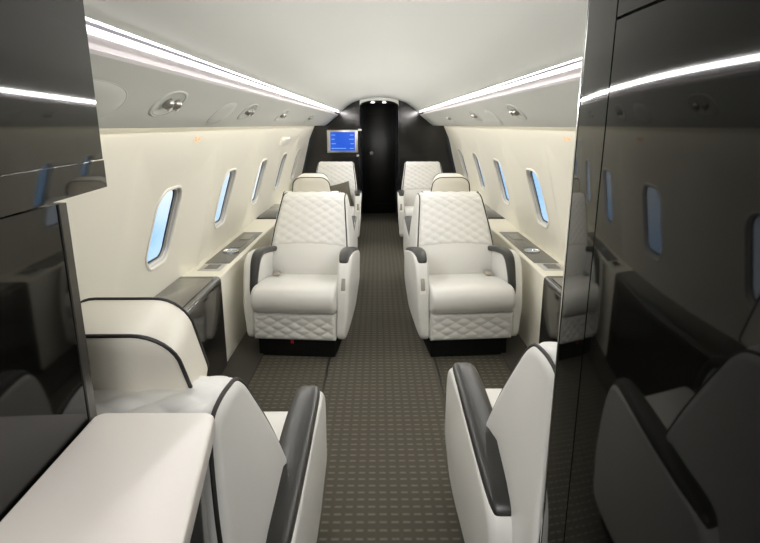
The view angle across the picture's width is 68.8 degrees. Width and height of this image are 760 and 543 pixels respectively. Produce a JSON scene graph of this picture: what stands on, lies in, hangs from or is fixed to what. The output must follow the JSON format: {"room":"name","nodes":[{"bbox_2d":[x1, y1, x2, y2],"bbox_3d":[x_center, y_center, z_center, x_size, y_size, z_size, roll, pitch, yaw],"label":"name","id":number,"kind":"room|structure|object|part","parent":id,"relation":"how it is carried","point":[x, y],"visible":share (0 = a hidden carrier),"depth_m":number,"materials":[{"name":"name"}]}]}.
{"room":"aircraft cabin","nodes":[
{"label":"aircraft cabin","id":0,"kind":"room"},
{"bbox_2d":[56,126,313,300],"bbox_3d":[-0.974,-0.490,4.313,0.294,1.445,11.800,0,15,0],"label":"wall","id":1,"kind":"structure","parent":0,"point":[111,225],"depth_m":2.56,"materials":[{"name":"beige plastic"}]},
{"bbox_2d":[93,79,127,119],"bbox_3d":[-0.643,-0.353,1.165,0.116,0.097,0.440,0,15,1],"label":"speaker cover","id":2,"kind":"object","parent":1,"relation":"attached to","point":[109,97],"visible":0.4,"depth_m":1.28,"materials":[{"name":"grey plastic"}]},
{"bbox_2d":[145,185,182,270],"bbox_3d":[-1.060,-0.214,2.710,0.153,0.402,0.336,0,15,0],"label":"window","id":3,"kind":"structure","parent":1,"relation":"in","point":[168,206],"depth_m":2.79,"materials":[{"name":"glass"}]},
{"bbox_3d":[-1.081,-0.223,2.707,0.109,0.352,0.276,0,15,0],"label":"pane","id":4,"kind":"part","parent":3,"relation":"part of","materials":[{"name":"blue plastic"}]},
{"bbox_2d":[148,91,187,116],"bbox_3d":[-0.625,-0.496,1.645,0.090,0.075,0.210,0,15,-2],"label":"light","id":5,"kind":"object","parent":1,"relation":"attached to","point":[171,102],"visible":1,"depth_m":1.61,"materials":[{"name":"grey"}]},
{"bbox_2d":[155,276,226,375],"bbox_3d":[-0.990,0.485,2.365,0.231,0.527,1.635,0,15,0],"label":"cabinet","id":6,"kind":"object","parent":1,"relation":"attached to","point":[200,296],"visible":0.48,"depth_m":2.89,"materials":[{"name":"black wood"}]},
{"bbox_2d":[193,135,202,142],"bbox_3d":[-0.892,-0.650,2.720,0.018,0.038,0.116,0,15,0],"label":"lit sign","id":7,"kind":"object","parent":1,"relation":"attached to","point":[197,139],"visible":1,"depth_m":2.72,"materials":[{"name":"brown"}]},
{"bbox_2d":[90,53,337,128],"bbox_3d":[-0.686,-0.855,3.003,0.280,0.137,9.450,0,15,0],"label":"overhead panel","id":8,"kind":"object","parent":1,"relation":"attached to","point":[144,86],"depth_m":1.76,"materials":[{"name":"grey plastic"}]},
{"bbox_2d":[207,103,236,124],"bbox_3d":[-0.649,-0.649,2.287,0.108,0.090,0.240,0,15,1],"label":"speaker cover","id":9,"kind":"object","parent":1,"relation":"attached to","point":[225,111],"visible":1,"depth_m":2.28,"materials":[{"name":"grey plastic"}]},
{"bbox_2d":[214,168,236,228],"bbox_3d":[-1.065,-0.500,3.793,0.153,0.402,0.336,0,15,0],"label":"window","id":10,"kind":"structure","parent":1,"relation":"in","point":[227,186],"depth_m":3.90,"materials":[{"name":"blue glass"}]},
{"bbox_3d":[-1.087,-0.509,3.790,0.109,0.352,0.276,0,15,0],"label":"pane","id":11,"kind":"part","parent":10,"relation":"part of","materials":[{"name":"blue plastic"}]},
{"bbox_2d":[182,219,275,361],"bbox_3d":[-1.005,0.025,4.107,0.219,0.528,1.960,0,15,0],"label":"ledge","id":12,"kind":"object","parent":1,"relation":"attached to","point":[226,262],"visible":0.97,"depth_m":3.50,"materials":[{"name":"grey"}]},
{"bbox_2d":[197,264,226,270],"bbox_3d":[-0.996,-0.024,3.301,0.132,0.008,0.165,0,15,0],"label":"tray","id":13,"kind":"object","parent":12,"relation":"on","point":[203,267],"depth_m":3.28,"materials":[{"name":"grey"}]},
{"bbox_3d":[-0.999,-0.177,3.889,0.152,0.008,1.020,0,15,0],"label":"inlay panel","id":14,"kind":"part","parent":12,"relation":"part of","materials":[{"name":"grey"}]},
{"bbox_3d":[-1.000,-0.226,4.057,0.072,0.002,0.470,0,15,0],"label":"inlay lid","id":15,"kind":"part","parent":12,"relation":"part of","materials":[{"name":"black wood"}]},
{"bbox_2d":[221,332,262,385],"bbox_3d":[-0.853,0.183,4.569,0.280,0.012,6.950,0,15,0],"label":"trim","id":16,"kind":"structure","parent":1,"relation":"attached to","point":[244,361],"depth_m":3.26,"materials":[{"name":"grey carpet"}]},
{"bbox_2d":[237,104,257,119],"bbox_3d":[-0.631,-0.762,2.650,0.090,0.075,0.210,0,15,-2],"label":"light","id":17,"kind":"object","parent":1,"relation":"attached to","point":[249,111],"visible":0.94,"depth_m":2.62,"materials":[{"name":"grey"}]},
{"bbox_2d":[251,158,267,205],"bbox_3d":[-1.071,-0.787,4.880,0.153,0.402,0.336,0,15,0],"label":"window","id":18,"kind":"structure","parent":1,"relation":"in","point":[261,171],"depth_m":5.00,"materials":[{"name":"white plastic"}]},
{"bbox_3d":[-1.093,-0.796,4.878,0.109,0.352,0.276,0,15,0],"label":"pane","id":19,"kind":"part","parent":18,"relation":"part of","materials":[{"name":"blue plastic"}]},
{"bbox_2d":[256,204,279,218],"bbox_3d":[-1.007,-0.349,5.524,0.231,0.527,0.960,0,15,0],"label":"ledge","id":20,"kind":"object","parent":1,"relation":"attached to","point":[271,213],"visible":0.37,"depth_m":5.25,"materials":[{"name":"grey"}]},
{"bbox_2d":[274,152,286,190],"bbox_3d":[-1.077,-1.075,5.968,0.153,0.402,0.336,0,15,0],"label":"window","id":21,"kind":"structure","parent":1,"relation":"in","point":[283,160],"depth_m":6.09,"materials":[{"name":"white plastic"}]},
{"bbox_2d":[274,109,288,120],"bbox_3d":[-0.636,-1.012,3.597,0.090,0.075,0.210,0,15,-2],"label":"light","id":22,"kind":"object","parent":1,"relation":"attached to","point":[283,114],"visible":0.94,"depth_m":3.56,"materials":[{"name":"grey metal"}]},
{"bbox_2d":[279,138,289,145],"bbox_3d":[-0.936,-1.280,5.470,0.043,0.068,0.440,0,15,0],"label":"handle","id":23,"kind":"object","parent":1,"relation":"attached to","point":[284,141],"visible":1,"depth_m":5.37,"materials":[{"name":"white plastic"}]},
{"bbox_2d":[290,148,300,180],"bbox_3d":[-1.083,-1.362,7.056,0.153,0.402,0.336,0,15,0],"label":"window","id":24,"kind":"structure","parent":1,"relation":"in","point":[299,149],"depth_m":7.19,"materials":[{"name":"white plastic"}]},
{"bbox_2d":[304,114,313,121],"bbox_3d":[-0.644,-1.398,5.057,0.090,0.075,0.210,0,15,-2],"label":"light","id":25,"kind":"object","parent":1,"relation":"attached to","point":[312,115],"visible":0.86,"depth_m":5.02,"materials":[{"name":"grey metal"}]},
{"bbox_2d":[83,0,586,110],"bbox_3d":[0.014,-1.058,2.953,1.200,0.186,9.450,0,15,0],"label":"ceiling","id":26,"kind":"structure","parent":0,"point":[333,54],"depth_m":1.86,"materials":[{"name":"plastic"}]},
{"bbox_2d":[0,0,106,217],"bbox_3d":[-0.483,-0.099,-0.053,0.311,0.402,1.792,-2,15,-6],"label":"upper cabinet","id":27,"kind":"object","parent":26,"relation":"attached to","point":[51,150],"visible":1,"depth_m":0.67,"materials":[{"name":"black paint"}]},
{"bbox_3d":[-0.357,0.075,-0.002,0.060,0.041,1.777,-2,15,-6],"label":"rail","id":28,"kind":"part","parent":27,"relation":"part of","materials":[{"name":"black paint"}]},
{"bbox_2d":[86,21,337,114],"bbox_3d":[-0.565,-0.957,2.976,0.048,0.074,9.450,0,15,0],"label":"trim","id":29,"kind":"structure","parent":26,"relation":"attached to","point":[99,46],"depth_m":1.51,"materials":[{"name":"grey plastic"}]},
{"bbox_2d":[86,25,338,112],"bbox_3d":[-0.532,-0.968,3.020,0.008,0.013,9.340,0,15,0],"label":"recessed light","id":30,"kind":"object","parent":26,"relation":"in","point":[91,30],"visible":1,"depth_m":1.37,"materials":[{"name":"white plastic"}]},
{"bbox_2d":[419,62,581,112],"bbox_3d":[0.558,-0.970,3.026,0.008,0.013,9.340,0,15,0],"label":"recessed light","id":31,"kind":"object","parent":26,"relation":"in","point":[577,65],"visible":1,"depth_m":2.15,"materials":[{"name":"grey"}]},
{"bbox_2d":[302,100,455,222],"bbox_3d":[-0.011,-1.515,7.740,2.258,1.675,0.079,0,15,0],"label":"wall","id":32,"kind":"structure","parent":0,"point":[419,140],"depth_m":7.65,"materials":[{"name":"black wood"}]},
{"bbox_2d":[327,130,357,152],"bbox_3d":[-0.516,-1.787,7.625,0.424,0.310,0.034,0,15,0],"label":"wall monitor","id":33,"kind":"object","parent":32,"relation":"attached to","point":[338,141],"visible":1,"depth_m":7.61,"materials":[{"name":"blue glass"}]},
{"bbox_2d":[360,97,398,105],"bbox_3d":[-0.011,-2.312,7.543,0.524,0.116,0.074,0,15,0],"label":"trim","id":34,"kind":"structure","parent":32,"relation":"attached to","point":[375,98],"depth_m":7.50,"materials":[{"name":"plastic"}]},
{"bbox_2d":[420,59,581,114],"bbox_3d":[0.593,-0.959,2.982,0.048,0.074,9.450,0,15,0],"label":"trim","id":35,"kind":"structure","parent":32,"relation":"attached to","point":[574,74],"depth_m":2.33,"materials":[{"name":"grey plastic"}]},
{"bbox_2d":[360,100,397,217],"bbox_3d":[-0.017,-1.785,8.765,0.526,1.674,2.140,0,15,0],"label":"door frame","id":36,"kind":"structure","parent":0,"point":[378,101],"depth_m":8.28,"materials":[{"name":"black"}]},
{"bbox_2d":[362,103,395,212],"bbox_3d":[-0.016,-1.737,8.551,0.524,1.690,0.099,0,15,0],"label":"door","id":37,"kind":"structure","parent":36,"relation":"in","point":[378,119],"depth_m":8.55,"materials":[{"name":"black wood"}]},
{"bbox_2d":[248,213,510,542],"bbox_3d":[0.007,0.231,4.509,2.020,0.050,11.800,0,15,0],"label":"floor","id":38,"kind":"structure","parent":0,"point":[387,480],"depth_m":2.76,"materials":[{"name":"carpet"}]},
{"bbox_2d":[0,202,96,521],"bbox_3d":[-0.517,0.724,0.087,0.302,1.255,1.615,-1,15,-2],"label":"tall cabinet","id":39,"kind":"object","parent":38,"relation":"on","point":[47,399],"depth_m":0.64,"materials":[{"name":"black paint"}]},
{"bbox_3d":[-0.547,0.522,0.854,0.301,1.255,0.018,0,15,0],"label":"edge trim","id":40,"kind":"part","parent":39,"relation":"part of","materials":[{"name":"brown metal"}]},
{"bbox_2d":[0,413,214,542],"bbox_3d":[-0.266,0.739,0.610,0.258,0.960,0.605,0,15,0],"label":"table","id":41,"kind":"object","parent":38,"relation":"on","point":[125,477],"depth_m":0.62,"materials":[{"name":"white paint"}]},
{"bbox_2d":[190,488,208,542],"bbox_3d":[-0.278,0.754,0.607,0.235,0.932,0.572,0,15,0],"label":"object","id":42,"kind":"structure","parent":41,"relation":"on","point":[199,533],"depth_m":0.76,"materials":[{"name":"paint"}]},
{"bbox_2d":[81,297,326,542],"bbox_3d":[-0.485,0.494,1.389,0.648,1.034,0.963,0,15,-1],"label":"lounge seat","id":43,"kind":"object","parent":38,"relation":"on","point":[265,476],"visible":0.42,"depth_m":1.00,"materials":[{"name":"white leather"}]},
{"bbox_3d":[-0.482,0.339,1.097,0.489,0.319,0.400,0,15,-1],"label":"quilted panel","id":44,"kind":"part","parent":43,"relation":"part of","materials":[{"name":"beige leather"}]},
{"bbox_3d":[-0.483,0.481,1.140,0.536,0.600,0.478,0,15,-1],"label":"backrest","id":45,"kind":"part","parent":43,"relation":"part of","materials":[{"name":"beige leather"}]},
{"bbox_2d":[264,412,287,440],"bbox_3d":[-0.487,0.591,1.625,0.492,0.158,0.557,0,15,-1],"label":"seat cushion","id":46,"kind":"object","parent":43,"relation":"on","point":[276,419],"depth_m":1.76,"materials":[{"name":"beige leather"}]},
{"bbox_3d":[-0.208,0.639,1.470,0.085,0.497,0.764,0,15,1],"label":"armrest","id":47,"kind":"part","parent":43,"relation":"part of","materials":[{"name":"beige leather"}]},
{"bbox_2d":[243,192,359,356],"bbox_3d":[-0.467,-0.025,3.615,0.648,0.902,0.963,1,15,5],"label":"lounge seat","id":48,"kind":"object","parent":38,"relation":"on","point":[300,290],"visible":1,"depth_m":3.34,"materials":[{"name":"white leather"}]},
{"bbox_3d":[-0.746,0.070,3.624,0.085,0.497,0.764,2,15,6],"label":"armrest","id":49,"kind":"part","parent":48,"relation":"part of","materials":[{"name":"beige leather"}]},
{"bbox_2d":[250,274,336,313],"bbox_3d":[-0.483,0.111,3.442,0.492,0.158,0.557,1,15,5],"label":"seat cushion","id":50,"kind":"object","parent":48,"relation":"on","point":[271,293],"depth_m":3.20,"materials":[{"name":"beige leather"}]},
{"bbox_3d":[-0.491,0.289,3.393,0.486,0.160,0.300,1,15,5],"label":"skirt panel","id":51,"kind":"part","parent":48,"relation":"part of","materials":[{"name":"beige leather"}]},
{"bbox_3d":[-0.476,0.382,3.598,0.464,0.124,0.550,1,15,5],"label":"seat","id":52,"kind":"part","parent":48,"relation":"part of","materials":[{"name":"black"}]},
{"bbox_3d":[-0.447,-0.369,3.774,0.489,0.319,0.400,1,15,5],"label":"quilted panel","id":53,"kind":"part","parent":48,"relation":"part of","materials":[{"name":"beige leather"}]},
{"bbox_3d":[-0.447,-0.224,3.808,0.536,0.600,0.478,1,15,5],"label":"backrest","id":54,"kind":"part","parent":48,"relation":"part of","materials":[{"name":"beige leather"}]},
{"bbox_3d":[-0.193,0.081,3.580,0.085,0.497,0.764,1,15,3],"label":"armrest","id":55,"kind":"part","parent":48,"relation":"part of","materials":[{"name":"beige leather"}]},
{"bbox_2d":[282,173,357,247],"bbox_3d":[-0.513,-0.325,4.560,0.648,0.998,0.963,0,15,0],"label":"lounge seat","id":56,"kind":"object","parent":38,"relation":"on","point":[305,182],"visible":0.16,"depth_m":4.13,"materials":[{"name":"white leather"}]},
{"bbox_3d":[-0.512,-0.472,4.270,0.489,0.308,0.400,0,15,0],"label":"quilted panel","id":57,"kind":"part","parent":56,"relation":"part of","materials":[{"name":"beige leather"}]},
{"bbox_3d":[-0.237,-0.185,4.638,0.085,0.479,0.764,0,15,1],"label":"armrest","id":58,"kind":"part","parent":56,"relation":"part of","materials":[{"name":"beige leather"}]},
{"bbox_2d":[322,357,330,393],"bbox_3d":[-0.308,0.186,4.573,0.012,0.004,6.950,0,15,0],"label":"trim","id":59,"kind":"structure","parent":38,"relation":"on","point":[328,363],"depth_m":3.08,"materials":[{"name":"black metal"}]},
{"bbox_2d":[316,162,361,236],"bbox_3d":[-0.534,-0.822,6.602,0.648,0.916,0.963,0,15,0],"label":"lounge seat","id":60,"kind":"object","parent":38,"relation":"on","point":[336,172],"visible":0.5,"depth_m":6.65,"materials":[{"name":"white leather"}]},
{"bbox_3d":[-0.536,-1.169,6.761,0.489,0.324,0.400,0,15,0],"label":"quilted panel","id":61,"kind":"part","parent":60,"relation":"part of","materials":[{"name":"beige leather"}]},
{"bbox_3d":[-0.536,-1.022,6.795,0.536,0.609,0.478,0,15,0],"label":"backrest","id":62,"kind":"part","parent":60,"relation":"part of","materials":[{"name":"beige leather"}]},
{"bbox_2d":[331,181,353,205],"bbox_3d":[-0.489,-0.879,6.478,0.371,0.342,0.178,0,15,-1],"label":"throw pillow","id":63,"kind":"object","parent":60,"relation":"on","point":[344,187],"visible":0.35,"depth_m":6.46,"materials":[{"name":"grey fabric"}]},
{"bbox_2d":[350,206,354,215],"bbox_3d":[-0.533,-0.684,6.428,0.492,0.160,0.557,0,15,0],"label":"seat cushion","id":64,"kind":"object","parent":60,"relation":"on","point":[352,208],"depth_m":6.20,"materials":[{"name":"beige leather"}]},
{"bbox_3d":[-0.257,-0.720,6.591,0.085,0.505,0.764,0,15,-2],"label":"armrest","id":65,"kind":"part","parent":60,"relation":"part of","materials":[{"name":"beige leather"}]},
{"bbox_2d":[397,162,441,236],"bbox_3d":[0.520,-0.823,6.607,0.648,0.916,0.963,0,15,0],"label":"lounge seat","id":66,"kind":"object","parent":38,"relation":"on","point":[418,177],"visible":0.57,"depth_m":6.63,"materials":[{"name":"white leather"}]},
{"bbox_3d":[0.243,-0.720,6.594,0.085,0.505,0.764,0,15,1],"label":"armrest","id":67,"kind":"part","parent":66,"relation":"part of","materials":[{"name":"beige leather"}]},
{"bbox_2d":[405,206,413,215],"bbox_3d":[0.521,-0.685,6.434,0.492,0.160,0.557,0,15,0],"label":"seat cushion","id":68,"kind":"object","parent":66,"relation":"on","point":[408,209],"depth_m":6.18,"materials":[{"name":"beige leather"}]},
{"bbox_3d":[0.519,-1.024,6.800,0.536,0.609,0.478,0,15,0],"label":"backrest","id":69,"kind":"part","parent":66,"relation":"part of","materials":[{"name":"beige leather"}]},
{"bbox_3d":[0.519,-1.171,6.766,0.489,0.324,0.400,0,15,0],"label":"quilted panel","id":70,"kind":"part","parent":66,"relation":"part of","materials":[{"name":"beige leather"}]},
{"bbox_2d":[434,356,445,404],"bbox_3d":[0.322,0.185,4.576,0.012,0.004,6.950,0,15,0],"label":"trim","id":71,"kind":"structure","parent":38,"relation":"attached to","point":[438,372],"depth_m":3.02,"materials":[{"name":"black metal"}]},
{"bbox_2d":[403,173,478,252],"bbox_3d":[0.526,-0.326,4.565,0.648,0.998,0.963,0,15,0],"label":"lounge seat","id":72,"kind":"object","parent":38,"relation":"on","point":[442,182],"visible":0.11,"depth_m":4.14,"materials":[{"name":"white leather"}]},
{"bbox_3d":[0.249,-0.186,4.640,0.085,0.479,0.764,0,15,-2],"label":"armrest","id":73,"kind":"part","parent":72,"relation":"part of","materials":[{"name":"beige leather"}]},
{"bbox_3d":[0.528,-0.474,4.276,0.489,0.308,0.400,0,15,0],"label":"quilted panel","id":74,"kind":"part","parent":72,"relation":"part of","materials":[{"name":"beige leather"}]},
{"bbox_2d":[404,192,521,356],"bbox_3d":[0.499,-0.026,3.620,0.648,0.902,0.963,-1,15,-5],"label":"lounge seat","id":75,"kind":"object","parent":38,"relation":"on","point":[464,289],"visible":1,"depth_m":3.36,"materials":[{"name":"white leather"}]},
{"bbox_3d":[0.226,0.081,3.583,0.085,0.497,0.764,-1,15,-4],"label":"armrest","id":76,"kind":"part","parent":75,"relation":"part of","materials":[{"name":"beige leather"}]},
{"bbox_3d":[0.477,-0.225,3.812,0.536,0.600,0.478,-1,15,-5],"label":"backrest","id":77,"kind":"part","parent":75,"relation":"part of","materials":[{"name":"beige leather"}]},
{"bbox_3d":[0.476,-0.370,3.779,0.489,0.319,0.400,-1,15,-5],"label":"quilted panel","id":78,"kind":"part","parent":75,"relation":"part of","materials":[{"name":"beige leather"}]},
{"bbox_3d":[0.510,0.380,3.603,0.464,0.124,0.550,-1,15,-5],"label":"seat","id":79,"kind":"part","parent":75,"relation":"part of","materials":[{"name":"black"}]},
{"bbox_3d":[0.526,0.288,3.398,0.486,0.160,0.300,-1,15,-5],"label":"skirt panel","id":80,"kind":"part","parent":75,"relation":"part of","materials":[{"name":"beige leather"}]},
{"bbox_2d":[429,273,515,313],"bbox_3d":[0.518,0.109,3.447,0.492,0.158,0.557,-1,15,-5],"label":"seat cushion","id":81,"kind":"object","parent":75,"relation":"on","point":[449,293],"depth_m":3.21,"materials":[{"name":"beige leather"}]},
{"bbox_3d":[0.778,0.068,3.632,0.085,0.497,0.764,-2,15,-7],"label":"armrest","id":82,"kind":"part","parent":75,"relation":"part of","materials":[{"name":"beige leather"}]},
{"bbox_2d":[445,331,557,542],"bbox_3d":[0.545,0.451,1.548,0.648,1.038,0.963,0,15,0],"label":"lounge seat","id":83,"kind":"object","parent":38,"relation":"on","point":[497,440],"visible":0.34,"depth_m":1.29,"materials":[{"name":"white leather"}]},
{"bbox_3d":[0.268,0.597,1.626,0.085,0.498,0.764,0,15,-1],"label":"armrest","id":84,"kind":"part","parent":83,"relation":"part of","materials":[{"name":"beige leather"}]},
{"bbox_2d":[485,389,501,408],"bbox_3d":[0.545,0.548,1.783,0.492,0.158,0.557,0,15,0],"label":"seat cushion","id":85,"kind":"object","parent":83,"relation":"on","point":[493,394],"depth_m":1.93,"materials":[{"name":"beige leather"}]},
{"bbox_3d":[0.545,0.437,1.298,0.536,0.602,0.478,0,15,0],"label":"backrest","id":86,"kind":"part","parent":83,"relation":"part of","materials":[{"name":"beige leather"}]},
{"bbox_3d":[0.545,0.294,1.256,0.489,0.320,0.400,0,15,0],"label":"quilted panel","id":87,"kind":"part","parent":83,"relation":"part of","materials":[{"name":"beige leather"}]},
{"bbox_2d":[540,0,759,542],"bbox_3d":[0.653,0.513,0.133,0.503,1.640,1.885,-2,15,-9],"label":"tall cabinet","id":88,"kind":"object","parent":38,"relation":"on","point":[654,434],"visible":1,"depth_m":0.62,"materials":[{"name":"black paint"}]},
{"bbox_3d":[0.320,0.284,0.999,0.026,1.640,0.006,0,15,0],"label":"edge trim","id":89,"kind":"part","parent":88,"relation":"part of","materials":[{"name":"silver metal"}]},
{"bbox_3d":[0.440,-0.189,-0.116,0.053,0.156,1.698,-2,15,-9],"label":"panel","id":90,"kind":"part","parent":88,"relation":"part of","materials":[{"name":"black paint"}]},
{"bbox_2d":[444,126,575,261],"bbox_3d":[0.989,-0.493,4.323,0.294,1.445,11.800,0,15,0],"label":"wall","id":91,"kind":"structure","parent":0,"point":[544,150],"depth_m":4.02,"materials":[{"name":"beige plastic"}]},
{"bbox_2d":[458,148,467,179],"bbox_3d":[1.068,-1.365,7.066,0.153,0.402,0.336,0,15,0],"label":"window","id":92,"kind":"structure","parent":91,"relation":"in","point":[459,150],"depth_m":7.20,"materials":[{"name":"white plastic"}]},
{"bbox_2d":[469,110,482,120],"bbox_3d":[0.655,-1.068,3.807,0.090,0.075,0.210,0,15,1],"label":"light","id":93,"kind":"object","parent":91,"relation":"attached to","point":[474,115],"visible":0.94,"depth_m":3.77,"materials":[{"name":"grey metal"}]},
{"bbox_2d":[472,152,484,190],"bbox_3d":[1.074,-1.078,5.979,0.153,0.402,0.336,0,15,0],"label":"window","id":94,"kind":"structure","parent":91,"relation":"in","point":[475,158],"depth_m":6.10,"materials":[{"name":"white plastic"}]},
{"bbox_2d":[483,110,502,124],"bbox_3d":[0.678,-0.924,3.328,0.108,0.090,0.240,0,15,-2],"label":"speaker cover","id":95,"kind":"object","parent":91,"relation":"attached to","point":[489,114],"visible":1,"depth_m":3.32,"materials":[{"name":"grey plastic"}]},
{"bbox_2d":[484,204,504,218],"bbox_3d":[1.010,-0.352,5.534,0.231,0.527,0.960,0,15,0],"label":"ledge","id":96,"kind":"object","parent":91,"relation":"attached to","point":[491,214],"visible":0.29,"depth_m":5.19,"materials":[{"name":"laminate"}]},
{"bbox_2d":[421,79,579,126],"bbox_3d":[0.714,-0.857,3.010,0.280,0.137,9.450,0,15,0],"label":"panel","id":97,"kind":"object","parent":91,"relation":"attached to","point":[554,105],"depth_m":2.46,"materials":[{"name":"grey plastic"}]},
{"bbox_2d":[493,158,509,205],"bbox_3d":[1.080,-0.790,4.891,0.153,0.402,0.336,0,15,0],"label":"window","id":98,"kind":"structure","parent":91,"relation":"in","point":[498,168],"depth_m":5.00,"materials":[{"name":"white plastic"}]},
{"bbox_3d":[1.102,-0.799,4.889,0.109,0.352,0.276,0,15,0],"label":"pane","id":99,"kind":"part","parent":98,"relation":"part of","materials":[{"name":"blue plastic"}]},
{"bbox_2d":[501,334,526,371],"bbox_3d":[0.867,0.181,4.578,0.280,0.012,6.950,0,15,0],"label":"trim","id":100,"kind":"structure","parent":91,"relation":"attached to","point":[515,346],"depth_m":3.39,"materials":[{"name":"grey carpet"}]},
{"bbox_2d":[506,104,526,119],"bbox_3d":[0.662,-0.774,2.695,0.090,0.075,0.210,0,15,1],"label":"light","id":101,"kind":"object","parent":91,"relation":"attached to","point":[514,111],"visible":0.96,"depth_m":2.66,"materials":[{"name":"grey metal"}]},
{"bbox_2d":[488,219,563,346],"bbox_3d":[1.024,0.022,4.118,0.219,0.528,1.960,0,15,0],"label":"ledge","id":102,"kind":"object","parent":91,"relation":"attached to","point":[537,263],"visible":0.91,"depth_m":3.50,"materials":[{"name":"grey"}]},
{"bbox_3d":[1.018,-0.229,4.067,0.072,0.002,0.470,0,15,0],"label":"inlay lid","id":103,"kind":"part","parent":102,"relation":"part of","materials":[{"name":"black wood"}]},
{"bbox_3d":[1.019,-0.180,3.899,0.152,0.008,1.020,0,15,0],"label":"inlay panel","id":104,"kind":"part","parent":102,"relation":"part of","materials":[{"name":"grey"}]},
{"bbox_2d":[537,263,563,270],"bbox_3d":[1.022,-0.027,3.311,0.132,0.008,0.165,0,15,0],"label":"tray","id":105,"kind":"object","parent":102,"relation":"on","point":[541,266],"depth_m":3.30,"materials":[{"name":"grey"}]},
{"bbox_2d":[525,168,548,228],"bbox_3d":[1.086,-0.503,3.804,0.153,0.402,0.336,0,15,0],"label":"window","id":106,"kind":"structure","parent":91,"relation":"in","point":[535,187],"depth_m":3.90,"materials":[{"name":"blue glass"}]},
{"bbox_3d":[1.108,-0.512,3.801,0.109,0.352,0.276,0,15,0],"label":"pane","id":107,"kind":"part","parent":106,"relation":"part of","materials":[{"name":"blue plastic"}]},
{"bbox_2d":[539,276,562,343],"bbox_3d":[1.027,0.483,2.375,0.231,0.527,1.635,0,15,0],"label":"lower cabinet","id":108,"kind":"object","parent":91,"relation":"attached to","point":[552,285],"visible":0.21,"depth_m":2.97,"materials":[{"name":"black wood"}]},
{"bbox_2d":[563,135,572,142],"bbox_3d":[0.922,-0.652,2.729,0.018,0.038,0.116,0,15,0],"label":"lit sign","id":109,"kind":"object","parent":91,"relation":"attached to","point":[567,138],"visible":1,"depth_m":2.72,"materials":[{"name":"brown"}]}
]}

